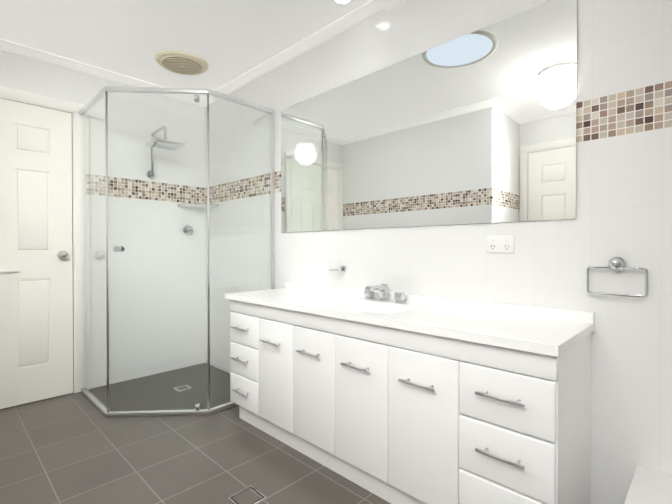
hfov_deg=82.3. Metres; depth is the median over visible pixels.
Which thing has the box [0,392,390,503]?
floor
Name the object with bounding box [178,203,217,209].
corner shelf
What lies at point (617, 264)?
towel ring
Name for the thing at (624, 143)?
wall
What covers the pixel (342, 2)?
recessed light
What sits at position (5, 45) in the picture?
crown molding
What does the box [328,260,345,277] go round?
holder
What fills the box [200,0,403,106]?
crown molding
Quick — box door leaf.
[0,86,86,408]
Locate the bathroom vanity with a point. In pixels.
(394, 397)
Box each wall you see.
[0,50,204,388]
[204,0,671,503]
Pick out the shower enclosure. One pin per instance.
(91, 397)
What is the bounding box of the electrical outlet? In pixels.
[487,235,513,252]
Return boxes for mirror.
[281,0,576,232]
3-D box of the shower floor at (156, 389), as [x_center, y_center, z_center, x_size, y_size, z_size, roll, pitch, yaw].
[-1.171,1.030,2.841,1.050,0.001,0.970,1,1,44]
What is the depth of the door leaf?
2.66 m
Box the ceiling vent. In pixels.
[155,50,208,74]
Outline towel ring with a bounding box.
[586,257,647,297]
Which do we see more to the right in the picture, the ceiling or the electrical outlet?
the electrical outlet
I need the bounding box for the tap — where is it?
[364,284,404,302]
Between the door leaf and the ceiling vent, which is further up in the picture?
the ceiling vent
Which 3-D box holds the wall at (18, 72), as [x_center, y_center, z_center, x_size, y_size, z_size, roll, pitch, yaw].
[-1.897,-0.175,2.922,0.120,2.410,1.850,1,1,44]
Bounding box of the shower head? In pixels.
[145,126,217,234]
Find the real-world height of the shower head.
0.836 m
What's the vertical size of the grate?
0.003 m
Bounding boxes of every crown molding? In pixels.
[0,38,203,106]
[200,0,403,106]
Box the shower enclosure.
[79,86,274,416]
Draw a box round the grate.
[228,486,266,503]
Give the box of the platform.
[624,465,671,503]
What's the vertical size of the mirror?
0.870 m
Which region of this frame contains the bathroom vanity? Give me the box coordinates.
[225,282,594,503]
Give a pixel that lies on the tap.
(372, 296)
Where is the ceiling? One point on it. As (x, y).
(227, 41)
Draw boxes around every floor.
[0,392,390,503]
[87,363,230,410]
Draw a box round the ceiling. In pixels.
[0,0,370,97]
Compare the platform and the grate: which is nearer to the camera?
the platform

